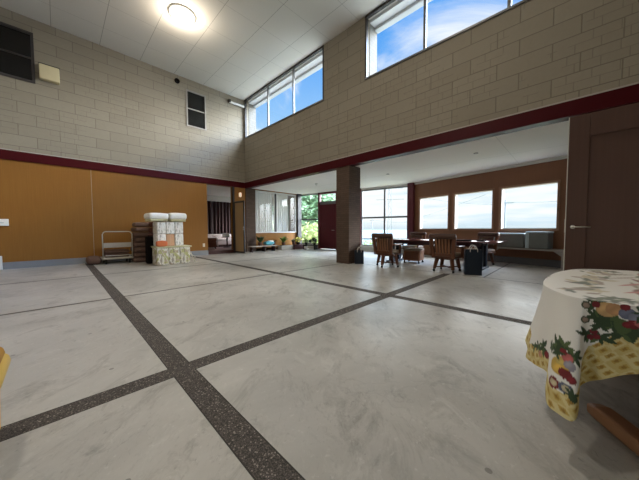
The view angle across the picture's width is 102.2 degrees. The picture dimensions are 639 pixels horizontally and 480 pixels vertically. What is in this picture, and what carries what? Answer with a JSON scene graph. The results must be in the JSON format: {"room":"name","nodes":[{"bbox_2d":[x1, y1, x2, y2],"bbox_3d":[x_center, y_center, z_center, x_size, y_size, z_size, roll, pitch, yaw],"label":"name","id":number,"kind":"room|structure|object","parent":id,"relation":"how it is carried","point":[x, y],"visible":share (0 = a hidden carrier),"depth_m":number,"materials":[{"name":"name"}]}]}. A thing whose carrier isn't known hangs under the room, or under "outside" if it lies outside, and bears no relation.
{"room":"event hall","nodes":[
{"label":"event hall","id":0,"kind":"room"},
{"bbox_2d":[0,7,296,262],"bbox_3d":[-5.964,-2.745,9.257,0.180,6.820,13.760,2,3,45],"label":"wall","id":1,"kind":"structure","parent":0,"point":[108,105],"depth_m":8.13,"materials":[{"name":"beige brick"}]},
{"bbox_2d":[0,256,2,269],"bbox_3d":[-8.656,0.617,6.463,0.100,0.360,0.885,2,3,45],"label":"trim","id":2,"kind":"structure","parent":1,"relation":"attached to","point":[1,263],"depth_m":6.74,"materials":[{"name":"white paint"}]},
{"bbox_2d":[0,219,8,225],"bbox_3d":[-8.394,-0.461,6.713,0.062,0.180,0.380,2,3,45],"label":"wall plate","id":3,"kind":"object","parent":1,"relation":"attached to","point":[3,222],"visible":1,"depth_m":6.79,"materials":[{"name":"white plastic"}]},
{"bbox_2d":[0,21,35,83],"bbox_3d":[-8.331,-4.973,6.661,0.090,1.350,1.290,2,3,45],"label":"window","id":4,"kind":"structure","parent":1,"relation":"in","point":[16,44],"depth_m":6.89,"materials":[{"name":"black glass"}]},
{"bbox_2d":[38,62,59,84],"bbox_3d":[-7.611,-4.681,7.264,0.176,0.410,0.410,2,3,45],"label":"speaker box","id":5,"kind":"object","parent":1,"relation":"attached to","point":[48,73],"visible":1,"depth_m":7.21,"materials":[{"name":"beige plastic"}]},
{"bbox_2d":[3,250,207,269],"bbox_3d":[-6.479,0.600,8.724,0.025,0.185,5.380,2,3,45],"label":"baseboard","id":6,"kind":"structure","parent":1,"relation":"attached to","point":[55,262],"depth_m":7.46,"materials":[{"name":"grey paint"}]},
{"bbox_2d":[0,148,244,187],"bbox_3d":[-6.981,-2.312,8.094,0.030,0.250,10.250,2,3,45],"label":"trim","id":7,"kind":"structure","parent":1,"relation":"attached to","point":[4,154],"depth_m":8.24,"materials":[{"name":"red paint"}]},
{"bbox_2d":[186,89,206,130],"bbox_3d":[-4.867,-5.100,10.167,0.090,1.380,0.750,2,3,45],"label":"window","id":8,"kind":"structure","parent":1,"relation":"in","point":[195,102],"depth_m":10.16,"materials":[{"name":"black glass"}]},
{"bbox_2d":[208,249,233,254],"bbox_3d":[-4.257,0.512,11.089,0.180,0.142,1.150,2,3,45],"label":"trim","id":9,"kind":"structure","parent":1,"relation":"attached to","point":[230,250],"depth_m":10.99,"materials":[{"name":"brown wood"}]},
{"bbox_2d":[232,187,234,252],"bbox_3d":[-3.797,-0.883,11.400,0.100,2.900,0.070,2,3,45],"label":"trim","id":10,"kind":"structure","parent":1,"relation":"attached to","point":[233,193],"depth_m":11.34,"materials":[{"name":"brown wood"}]},
{"bbox_2d":[228,99,243,107],"bbox_3d":[-3.639,-5.967,11.270,0.120,0.150,0.740,2,3,45],"label":"tube light","id":11,"kind":"object","parent":1,"relation":"attached to","point":[229,100],"visible":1,"depth_m":11.20,"materials":[{"name":"white paint"}]},
{"bbox_2d":[234,201,245,252],"bbox_3d":[-3.478,-0.557,11.138,0.740,2.240,0.088,2,3,37],"label":"door leaf","id":12,"kind":"structure","parent":1,"relation":"in","point":[239,206],"depth_m":11.14,"materials":[{"name":"brown wood"}]},
{"bbox_2d":[255,190,296,232],"bbox_3d":[-2.179,-1.381,13.091,0.160,2.020,2.520,2,3,45],"label":"window","id":13,"kind":"structure","parent":1,"relation":"in","point":[275,193],"depth_m":13.06,"materials":[{"name":"white paint"}]},
{"bbox_2d":[256,192,272,231],"bbox_3d":[-2.856,-1.325,12.764,0.077,2.020,1.220,2,3,45],"label":"sheer curtain","id":14,"kind":"object","parent":13,"relation":"hanging from","point":[264,220],"visible":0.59,"depth_m":12.86,"materials":[{"name":"white fabric"}]},
{"bbox_2d":[273,194,288,231],"bbox_3d":[-2.034,-1.363,13.595,0.077,2.020,0.960,2,3,45],"label":"sheer curtain","id":15,"kind":"object","parent":13,"relation":"hanging from","point":[282,224],"visible":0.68,"depth_m":13.61,"materials":[{"name":"white fabric"}]},
{"bbox_2d":[296,194,301,243],"bbox_3d":[-1.116,-1.020,14.034,0.150,2.930,0.250,2,3,45],"label":"trim","id":16,"kind":"structure","parent":1,"relation":"attached to","point":[298,196],"depth_m":13.96,"materials":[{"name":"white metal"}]},
{"bbox_2d":[0,0,398,101],"bbox_3d":[-2.538,-6.021,3.545,13.130,0.200,10.670,2,3,45],"label":"ceiling","id":17,"kind":"structure","parent":0,"point":[235,48],"depth_m":7.48,"materials":[{"name":"white paint"}]},
{"bbox_2d":[168,4,195,24],"bbox_3d":[-3.690,-6.010,6.929,0.680,0.110,0.680,2,3,45],"label":"ceiling lamp","id":18,"kind":"object","parent":17,"relation":"attached to","point":[181,14],"visible":1,"depth_m":6.83,"materials":[{"name":"white glass"}]},
{"bbox_2d":[207,201,211,233],"bbox_3d":[-6.561,-0.926,13.967,0.110,2.500,1.500,2,3,45],"label":"drape","id":19,"kind":"object","parent":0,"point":[209,203],"visible":0.05,"depth_m":14.39,"materials":[{"name":"brown fabric"}]},
{"bbox_2d":[207,185,278,197],"bbox_3d":[-5.114,-2.494,13.098,3.990,0.120,6.600,2,3,45],"label":"ceiling","id":20,"kind":"structure","parent":0,"point":[211,189],"depth_m":12.88,"materials":[{"name":"white paint"}]},
{"bbox_2d":[208,246,277,250],"bbox_3d":[-5.041,0.506,13.165,4.170,0.280,6.600,2,3,45],"label":"floor","id":21,"kind":"structure","parent":0,"point":[209,248],"depth_m":12.26,"materials":[{"name":"grey stone"}]},
{"bbox_2d":[208,235,218,248],"bbox_3d":[-5.188,0.051,12.126,0.785,0.720,0.680,-1,3,-25],"label":"armchair","id":22,"kind":"object","parent":21,"relation":"on","point":[212,242],"visible":0.47,"depth_m":11.91,"materials":[{"name":"brown wood"}]},
{"bbox_2d":[208,234,230,246],"bbox_3d":[-5.178,0.004,13.910,0.900,0.660,2.260,2,3,45],"label":"sofa","id":23,"kind":"object","parent":21,"relation":"on","point":[222,241],"visible":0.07,"depth_m":13.64,"materials":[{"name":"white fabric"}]},
{"bbox_3d":[-4.699,0.102,13.118,0.560,0.530,0.560,2,3,45],"label":"side table","id":24,"kind":"object","parent":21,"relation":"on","visible":0},
{"bbox_2d":[222,233,229,236],"bbox_3d":[-4.736,-0.257,13.081,0.340,0.190,0.200,-1,3,-10],"label":"tissue box","id":25,"kind":"object","parent":24,"relation":"on","point":[223,234],"visible":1,"depth_m":12.99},
{"bbox_2d":[272,195,293,231],"bbox_3d":[-2.728,-1.114,15.516,3.970,3.000,0.100,2,3,45],"label":"wall","id":26,"kind":"structure","parent":0,"point":[290,198],"depth_m":14.28,"materials":[{"name":"white paint"}]},
{"bbox_2d":[207,195,230,202],"bbox_3d":[-5.609,-2.357,14.931,0.320,0.310,4.700,2,3,45],"label":"trim","id":27,"kind":"structure","parent":26,"relation":"attached to","point":[209,197],"depth_m":14.63,"materials":[{"name":"white paint"}]},
{"bbox_2d":[212,201,230,233],"bbox_3d":[-5.514,-0.976,15.055,0.110,2.500,1.480,2,3,45],"label":"drape","id":28,"kind":"object","parent":26,"relation":"hanging from","point":[221,211],"visible":0.44,"depth_m":14.89,"materials":[{"name":"brown fabric"}]},
{"bbox_2d":[0,248,638,479],"bbox_3d":[-0.686,0.890,5.502,12.850,0.150,15.600,2,3,45],"label":"floor","id":29,"kind":"structure","parent":0,"point":[297,364],"depth_m":1.82,"materials":[{"name":"stone"}]},
{"bbox_2d":[0,347,10,428],"bbox_3d":[-1.720,0.772,1.136,0.380,0.470,0.447,2,3,45],"label":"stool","id":30,"kind":"object","parent":29,"relation":"on","point":[5,359],"visible":1,"depth_m":1.30,"materials":[{"name":"wood"}]},
{"bbox_2d":[86,256,101,264],"bbox_3d":[-6.821,0.610,7.783,0.500,0.240,0.340,2,3,45],"label":"floor cushion","id":31,"kind":"object","parent":29,"relation":"on","point":[91,260],"visible":1,"depth_m":7.62,"materials":[{"name":"brown fabric"}]},
{"bbox_2d":[101,231,133,263],"bbox_3d":[-6.418,0.218,8.140,0.710,0.999,0.760,2,3,45],"label":"trolley","id":32,"kind":"object","parent":29,"relation":"on","point":[123,244],"visible":0.93,"depth_m":7.91,"materials":[{"name":"beige metal"}]},
{"bbox_2d":[104,253,128,257],"bbox_3d":[-6.456,0.468,8.189,0.520,0.105,0.620,2,3,45],"label":"floor cushion","id":33,"kind":"object","parent":32,"relation":"on","point":[105,254],"visible":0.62,"depth_m":8.04,"materials":[{"name":"brown fabric"}]},
{"bbox_2d":[103,249,129,253],"bbox_3d":[-6.457,0.350,8.184,0.520,0.105,0.620,2,3,43],"label":"floor cushion","id":34,"kind":"object","parent":33,"relation":"on","point":[107,251],"visible":0.88,"depth_m":8.04,"materials":[{"name":"brown fabric"}]},
{"bbox_2d":[131,256,145,261],"bbox_3d":[-5.797,0.617,8.529,0.620,0.148,0.660,2,3,45],"label":"floor cushion","id":35,"kind":"object","parent":29,"relation":"on","point":[135,259],"visible":0.39,"depth_m":8.21,"materials":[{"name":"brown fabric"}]},
{"bbox_2d":[131,252,145,256],"bbox_3d":[-5.774,0.457,8.522,0.660,0.148,0.620,-3,3,-45],"label":"floor cushion","id":36,"kind":"object","parent":35,"relation":"on","point":[135,254],"visible":0.37,"depth_m":8.20,"materials":[{"name":"brown fabric"}]},
{"bbox_2d":[130,247,144,251],"bbox_3d":[-5.776,0.298,8.496,0.620,0.148,0.660,2,3,43],"label":"floor cushion","id":37,"kind":"object","parent":36,"relation":"on","point":[135,249],"visible":0.41,"depth_m":8.17,"materials":[{"name":"brown fabric"}]},
{"bbox_2d":[131,242,144,246],"bbox_3d":[-5.779,0.137,8.515,0.660,0.148,0.620,-3,3,-43],"label":"floor cushion","id":38,"kind":"object","parent":37,"relation":"on","point":[135,244],"visible":0.41,"depth_m":8.18,"materials":[{"name":"brown fabric"}]},
{"bbox_2d":[131,237,144,241],"bbox_3d":[-5.773,-0.024,8.524,0.620,0.148,0.660,2,3,42],"label":"floor cushion","id":39,"kind":"object","parent":38,"relation":"on","point":[135,239],"visible":0.33,"depth_m":8.19,"materials":[{"name":"brown fabric"}]},
{"bbox_2d":[132,232,149,236],"bbox_3d":[-5.768,-0.182,8.491,0.660,0.148,0.620,-2,3,-42],"label":"floor cushion","id":40,"kind":"object","parent":39,"relation":"on","point":[134,234],"visible":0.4,"depth_m":8.19,"materials":[{"name":"brown fabric"}]},
{"bbox_2d":[131,227,149,231],"bbox_3d":[-5.756,-0.343,8.495,0.620,0.148,0.660,2,3,41],"label":"floor cushion","id":41,"kind":"object","parent":40,"relation":"on","point":[133,229],"visible":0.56,"depth_m":8.21,"materials":[{"name":"brown fabric"}]},
{"bbox_2d":[132,222,148,226],"bbox_3d":[-5.761,-0.504,8.515,0.660,0.148,0.620,-2,3,-42],"label":"floor cushion","id":42,"kind":"object","parent":41,"relation":"on","point":[135,224],"visible":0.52,"depth_m":8.21,"materials":[{"name":"brown fabric"}]},
{"bbox_2d":[145,235,153,263],"bbox_3d":[-5.171,0.290,7.882,0.190,0.870,0.250,2,3,45],"label":"bag","id":43,"kind":"object","parent":29,"relation":"on","point":[148,239],"visible":0.76,"depth_m":7.79,"materials":[{"name":"fabric"}]},
{"bbox_2d":[152,248,168,265],"bbox_3d":[-4.735,0.479,7.670,0.566,0.498,0.292,2,3,45],"label":"pack","id":44,"kind":"object","parent":29,"relation":"on","point":[159,259],"visible":0.84,"depth_m":7.48},
{"bbox_2d":[151,245,191,247],"bbox_3d":[-4.521,0.197,7.882,0.610,0.039,0.960,2,3,45],"label":"sheet","id":45,"kind":"object","parent":44,"relation":"on","point":[181,245],"visible":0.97,"depth_m":7.62,"materials":[{"name":"beige fabric"}]},
{"bbox_2d":[153,234,165,245],"bbox_3d":[-4.802,0.001,7.739,0.506,0.359,0.227,2,3,45],"label":"pack","id":46,"kind":"object","parent":45,"relation":"on","point":[156,237],"visible":0.69,"depth_m":7.59},
{"bbox_2d":[153,222,165,233],"bbox_3d":[-4.803,-0.362,7.723,0.506,0.362,0.227,2,3,45],"label":"pack","id":47,"kind":"object","parent":46,"relation":"on","point":[158,227],"visible":1,"depth_m":7.56},
{"bbox_2d":[144,213,168,221],"bbox_3d":[-4.846,-0.679,7.646,0.629,0.254,0.504,2,3,43],"label":"sack","id":48,"kind":"object","parent":47,"relation":"on","point":[150,217],"visible":1,"depth_m":7.45,"materials":[{"name":"white fabric"}]},
{"bbox_2d":[156,241,167,246],"bbox_3d":[-4.593,0.107,7.499,0.100,0.180,0.280,2,3,45],"label":"folded cloth","id":49,"kind":"object","parent":45,"relation":"on","point":[158,243],"visible":1,"depth_m":7.45,"materials":[{"name":"orange fabric"}]},
{"bbox_2d":[166,234,174,245],"bbox_3d":[-4.644,-0.007,7.913,0.486,0.359,0.227,2,3,45],"label":"pack","id":50,"kind":"object","parent":45,"relation":"on","point":[170,238],"visible":0.62,"depth_m":7.74,"materials":[{"name":"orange paper"}]},
{"bbox_2d":[166,222,174,233],"bbox_3d":[-4.638,-0.370,7.890,0.506,0.362,0.227,2,3,45],"label":"pack","id":51,"kind":"object","parent":50,"relation":"on","point":[170,229],"visible":0.65,"depth_m":7.71},
{"bbox_2d":[174,234,182,245],"bbox_3d":[-4.470,-0.014,8.075,0.506,0.359,0.232,2,3,45],"label":"pack","id":52,"kind":"object","parent":45,"relation":"on","point":[178,237],"visible":0.66,"depth_m":7.88},
{"bbox_2d":[174,222,182,233],"bbox_3d":[-4.471,-0.378,8.059,0.506,0.362,0.232,2,3,45],"label":"pack","id":53,"kind":"object","parent":52,"relation":"on","point":[178,226],"visible":0.7,"depth_m":7.87},
{"bbox_2d":[166,213,186,221],"bbox_3d":[-4.472,-0.707,8.024,0.469,0.274,0.629,-3,3,-43],"label":"sack","id":54,"kind":"object","parent":53,"relation":"on","point":[173,217],"visible":0.9,"depth_m":7.80,"materials":[{"name":"white fabric"}]},
{"bbox_2d":[160,248,197,264],"bbox_3d":[-4.186,0.473,7.789,0.150,0.500,1.066,2,3,39],"label":"strands","id":55,"kind":"object","parent":44,"relation":"attached to","point":[160,248],"visible":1,"depth_m":7.74},
{"bbox_2d":[168,247,179,264],"bbox_3d":[-4.524,0.470,7.883,0.566,0.498,0.292,2,3,45],"label":"pack","id":56,"kind":"object","parent":29,"relation":"on","point":[171,250],"visible":0.64,"depth_m":7.68},
{"bbox_2d":[179,247,189,263],"bbox_3d":[-4.313,0.460,8.096,0.566,0.498,0.292,2,3,45],"label":"pack","id":57,"kind":"object","parent":29,"relation":"on","point":[184,250],"visible":0.63,"depth_m":7.89},
{"bbox_2d":[245,188,255,251],"bbox_3d":[-3.268,-0.927,12.049,0.240,2.930,0.500,2,3,45],"label":"wall pier","id":58,"kind":"object","parent":29,"relation":"on","point":[250,207],"visible":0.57,"depth_m":11.95,"materials":[{"name":"brown brick"}]},
{"bbox_2d":[248,245,277,251],"bbox_3d":[-2.634,0.400,12.047,0.360,0.275,1.400,2,3,45],"label":"bench","id":59,"kind":"object","parent":29,"relation":"on","point":[262,246],"visible":0.88,"depth_m":12.03,"materials":[{"name":"brown wood"}]},
{"bbox_2d":[256,236,263,245],"bbox_3d":[-2.706,0.026,11.935,0.588,0.481,0.638,-1,3,-10],"label":"leafy plant","id":60,"kind":"object","parent":59,"relation":"on","point":[261,238],"visible":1,"depth_m":11.87,"materials":[{"name":"green plant"}]},
{"bbox_2d":[263,240,273,244],"bbox_3d":[-2.402,0.135,12.214,0.280,0.232,0.459,2,3,45],"label":"cloth bundle","id":61,"kind":"object","parent":59,"relation":"on","point":[269,242],"visible":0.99,"depth_m":12.12,"materials":[{"name":"blue fabric"}]},
{"bbox_2d":[278,245,292,249],"bbox_3d":[-1.721,0.375,13.000,0.340,0.236,0.720,2,3,45],"label":"planter box","id":62,"kind":"object","parent":29,"relation":"on","point":[280,247],"visible":0.91,"depth_m":12.81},
{"bbox_2d":[279,236,287,244],"bbox_3d":[-1.814,0.028,12.902,0.636,0.468,0.679,1,3,23],"label":"leafy plant","id":63,"kind":"object","parent":62,"relation":"on","point":[282,239],"visible":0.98,"depth_m":12.83,"materials":[{"name":"green plant"}]},
{"bbox_2d":[293,244,304,249],"bbox_3d":[-1.165,0.352,13.505,0.440,0.235,0.720,2,3,45],"label":"crate","id":64,"kind":"object","parent":29,"relation":"on","point":[300,246],"visible":0.67,"depth_m":13.30,"materials":[{"name":"brown wood"}]},
{"bbox_2d":[303,244,317,249],"bbox_3d":[-0.470,0.361,13.241,0.760,0.235,0.300,2,3,35],"label":"plant stand","id":65,"kind":"object","parent":29,"relation":"on","point":[315,246],"visible":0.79,"depth_m":13.05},
{"bbox_2d":[355,247,363,263],"bbox_3d":[1.190,0.457,7.749,0.260,0.509,0.174,0,2,5],"label":"bag","id":66,"kind":"object","parent":29,"relation":"on","point":[359,254],"visible":1,"depth_m":7.67,"materials":[{"name":"black paper"}]},
{"bbox_2d":[371,233,401,267],"bbox_3d":[1.882,0.272,7.160,0.690,0.925,0.723,2,3,42],"label":"chair","id":67,"kind":"object","parent":29,"relation":"on","point":[383,245],"visible":1,"depth_m":6.97,"materials":[{"name":"brown wood"}]},
{"bbox_2d":[403,248,423,263],"bbox_3d":[2.908,0.478,7.952,0.500,0.440,0.500,2,3,37],"label":"stool","id":68,"kind":"object","parent":29,"relation":"on","point":[410,254],"visible":1,"depth_m":7.77,"materials":[{"name":"brown wood"}]},
{"bbox_2d":[401,232,425,257],"bbox_3d":[3.297,0.186,9.068,0.684,0.925,0.690,-2,3,-37],"label":"swivel chair","id":69,"kind":"object","parent":29,"relation":"on","point":[412,234],"visible":0.44,"depth_m":9.03,"materials":[{"name":"beige leather"}]},
{"bbox_2d":[362,238,507,269],"bbox_3d":[3.164,0.344,7.608,3.720,0.735,1.240,2,3,45],"label":"table","id":70,"kind":"object","parent":29,"relation":"on","point":[483,245],"visible":0.69,"depth_m":6.78,"materials":[{"name":"wood"}]},
{"bbox_2d":[429,234,464,272],"bbox_3d":[3.090,0.307,6.281,0.649,0.925,0.690,-3,3,-43],"label":"swivel chair","id":71,"kind":"object","parent":29,"relation":"on","point":[444,246],"visible":1,"depth_m":6.12,"materials":[{"name":"brown wood"}]},
{"bbox_2d":[464,245,482,275],"bbox_3d":[3.486,0.447,5.860,0.330,0.679,0.213,1,3,21],"label":"bag","id":72,"kind":"object","parent":29,"relation":"on","point":[472,257],"visible":1,"depth_m":5.77,"materials":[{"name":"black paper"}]},
{"bbox_2d":[467,232,499,264],"bbox_3d":[4.740,0.248,7.522,0.651,0.925,0.690,-1,3,-23],"label":"swivel chair","id":73,"kind":"object","parent":29,"relation":"on","point":[492,248],"visible":0.4,"depth_m":7.40,"materials":[{"name":"brown wood"}]},
{"bbox_2d":[488,247,563,269],"bbox_3d":[5.943,0.480,7.067,0.495,0.495,2.600,-2,3,-32],"label":"bench","id":74,"kind":"object","parent":29,"relation":"on","point":[515,260],"visible":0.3,"depth_m":7.22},
{"bbox_2d":[494,233,525,247],"bbox_3d":[5.616,0.002,7.564,0.393,0.415,0.760,-2,3,-32],"label":"box","id":75,"kind":"object","parent":74,"relation":"on","point":[515,240],"visible":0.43,"depth_m":7.36,"materials":[{"name":"grey metal"}]},
{"bbox_2d":[525,231,553,248],"bbox_3d":[5.965,0.000,6.992,0.413,0.465,0.500,-2,3,-32],"label":"box","id":76,"kind":"object","parent":74,"relation":"on","point":[533,239],"visible":1,"depth_m":6.85,"materials":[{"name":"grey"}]},
{"bbox_2d":[563,103,638,270],"bbox_3d":[2.536,-0.065,2.012,0.909,2.020,0.092,2,3,45],"label":"door","id":77,"kind":"structure","parent":29,"relation":"on","point":[601,224],"depth_m":2.17,"materials":[{"name":"brown paint"}]},
{"bbox_2d":[587,403,638,456],"bbox_3d":[2.019,0.636,1.161,1.340,0.716,1.555,2,3,45],"label":"dining table","id":78,"kind":"object","parent":29,"relation":"on","point":[620,427],"visible":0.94,"depth_m":1.30,"materials":[{"name":"brown wood"}]},
{"bbox_2d":[525,269,638,420],"bbox_3d":[2.134,0.526,1.222,1.768,0.521,1.594,2,3,45],"label":"tablecloth","id":79,"kind":"object","parent":78,"relation":"on","point":[584,328],"visible":1,"depth_m":1.20,"materials":[{"name":"fabric"}]},
{"bbox_2d":[336,166,359,263],"bbox_3d":[0.892,-0.764,7.988,0.490,2.930,0.560,2,3,45],"label":"wall column","id":80,"kind":"structure","parent":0,"point":[347,177],"depth_m":7.79,"materials":[{"name":"brown brick"}]},
{"bbox_2d":[301,184,406,252],"bbox_3d":[1.395,-0.963,12.553,6.063,2.930,0.141,2,3,34],"label":"wall","id":81,"kind":"structure","parent":0,"point":[371,249],"depth_m":11.82,"materials":[{"name":"white paint"}]},
{"bbox_2d":[301,194,317,243],"bbox_3d":[-0.552,-1.114,13.867,1.260,2.630,0.071,2,3,34],"label":"window","id":82,"kind":"structure","parent":81,"relation":"in","point":[310,194],"depth_m":13.81,"materials":[{"name":"grey metal"}]},
{"bbox_2d":[318,191,335,248],"bbox_3d":[0.428,-0.982,13.169,1.150,2.920,0.179,2,3,34],"label":"door","id":83,"kind":"structure","parent":81,"relation":"in","point":[326,210],"depth_m":13.18,"materials":[{"name":"red paint"}]},
{"bbox_2d":[360,188,360,247],"bbox_3d":[1.925,-0.947,12.135,0.090,2.930,0.150,2,3,34],"label":"trim","id":84,"kind":"structure","parent":81,"relation":"attached to","point":[360,188],"depth_m":12.05,"materials":[{"name":"red paint"}]},
{"bbox_2d":[360,186,406,247],"bbox_3d":[2.821,-0.977,11.504,2.400,2.640,0.150,2,3,34],"label":"window","id":85,"kind":"structure","parent":81,"relation":"in","point":[384,189],"depth_m":11.56,"materials":[{"name":"grey metal"}]},
{"bbox_2d":[252,121,568,193],"bbox_3d":[3.135,-2.360,8.518,14.030,0.200,4.530,2,3,45],"label":"ceiling","id":86,"kind":"structure","parent":0,"point":[547,141],"depth_m":7.23,"materials":[{"name":"white paint"}]},
{"bbox_2d":[244,0,638,181],"bbox_3d":[1.239,-4.181,7.234,12.830,3.820,0.200,2,3,45],"label":"wall","id":87,"kind":"structure","parent":0,"point":[532,54],"depth_m":5.41,"materials":[{"name":"beige brick"}]},
{"bbox_2d":[244,45,323,138],"bbox_3d":[-1.409,-5.322,10.073,4.930,1.770,0.650,2,3,45],"label":"window","id":88,"kind":"structure","parent":87,"relation":"in","point":[315,64],"depth_m":9.91,"materials":[{"name":"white metal"}]},
{"bbox_2d":[245,82,638,188],"bbox_3d":[1.173,-2.304,7.364,12.600,0.250,0.230,2,3,45],"label":"trim","id":89,"kind":"structure","parent":87,"relation":"attached to","point":[561,112],"depth_m":5.14,"materials":[{"name":"red paint"}]},
{"bbox_2d":[364,0,528,79],"bbox_3d":[3.369,-5.132,5.359,5.420,1.770,0.650,2,3,45],"label":"window","id":90,"kind":"structure","parent":87,"relation":"in","point":[399,10],"depth_m":6.76,"materials":[{"name":"grey metal"}]},
{"bbox_2d":[414,159,566,260],"bbox_3d":[6.083,-0.754,7.410,0.161,2.930,8.084,-2,3,-32],"label":"wall","id":91,"kind":"structure","parent":0,"point":[552,170],"depth_m":7.97,"materials":[{"name":"brown wood"}]},
{"bbox_2d":[407,183,414,244],"bbox_3d":[3.833,-0.892,10.751,0.270,2.930,0.270,2,3,45],"label":"trim","id":92,"kind":"structure","parent":91,"relation":"attached to","point":[410,186],"depth_m":10.62,"materials":[{"name":"red paint"}]},
{"bbox_2d":[418,193,449,229],"bbox_3d":[4.429,-1.045,9.971,0.185,1.340,1.310,-2,3,-32],"label":"window","id":93,"kind":"structure","parent":91,"relation":"in","point":[420,199],"depth_m":10.32,"materials":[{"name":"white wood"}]},
{"bbox_2d":[452,188,494,230],"bbox_3d":[5.207,-0.994,8.742,0.185,1.340,1.340,-2,3,-32],"label":"window","id":94,"kind":"structure","parent":91,"relation":"in","point":[455,195],"depth_m":8.89,"materials":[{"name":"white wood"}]},
{"bbox_2d":[414,155,566,184],"bbox_3d":[5.985,-2.175,7.289,0.064,0.080,8.084,-2,3,-32],"label":"trim","id":95,"kind":"structure","parent":91,"relation":"attached to","point":[564,156],"depth_m":7.93,"materials":[{"name":"white paint"}]},
{"bbox_2d":[498,179,560,230],"bbox_3d":[6.019,-0.946,7.458,0.185,1.350,1.440,-2,3,-32],"label":"window","id":96,"kind":"structure","parent":91,"relation":"in","point":[501,189],"depth_m":7.51,"materials":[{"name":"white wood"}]},
{"label":"outside","id":97,"kind":"structure","parent":0,"visible":0},
{"bbox_3d":[21.711,5.709,36.483,80.000,20.436,64.000,2,3,45],"label":"hillside","id":98,"kind":"object","parent":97,"visible":0},
{"bbox_2d":[272,194,335,229],"bbox_3d":[-1.539,-2.612,20.597,5.493,4.779,5.574,2,3,45],"label":"broadleaf tree","id":99,"kind":"object","parent":98,"relation":"on","point":[309,210],"visible":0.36,"depth_m":19.70,"materials":[{"name":"green plant"}]},
{"bbox_2d":[302,221,317,242],"bbox_3d":[-0.744,-0.130,16.205,2.887,2.176,2.916,2,3,45],"label":"shrub","id":100,"kind":"object","parent":98,"relation":"on","point":[307,234],"visible":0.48,"depth_m":15.49,"materials":[{"name":"green plant"}]},
{"bbox_2d":[383,188,396,232],"bbox_3d":[11.034,-2.631,40.448,4.800,15.815,0.068,1,3,15],"label":"utility pole","id":101,"kind":"object","parent":98,"relation":"on","point":[395,188],"visible":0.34,"depth_m":40.34,"materials":[{"name":"concrete"}]},
{"bbox_2d":[504,200,505,227],"bbox_3d":[15.173,1.415,21.199,1.100,9.350,0.148,2,3,36],"label":"utility pole","id":102,"kind":"object","parent":98,"relation":"on","point":[505,200],"visible":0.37,"depth_m":21.02,"materials":[{"name":"concrete"}]},
{"bbox_2d":[506,201,556,202],"bbox_3d":[16.464,-2.868,18.469,0.041,0.308,6.248,-2,3,-30],"label":"power line","id":103,"kind":"object","parent":102,"relation":"attached to","point":[545,201],"visible":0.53,"depth_m":19.70,"materials":[{"name":"grey metal"}]},
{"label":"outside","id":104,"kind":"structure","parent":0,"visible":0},
{"bbox_2d":[363,230,406,244],"bbox_3d":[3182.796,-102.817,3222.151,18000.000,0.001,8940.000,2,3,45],"label":"sea","id":105,"kind":"structure","parent":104,"point":[366,233],"depth_m":2437.35,"materials":[{"name":"liquid"}]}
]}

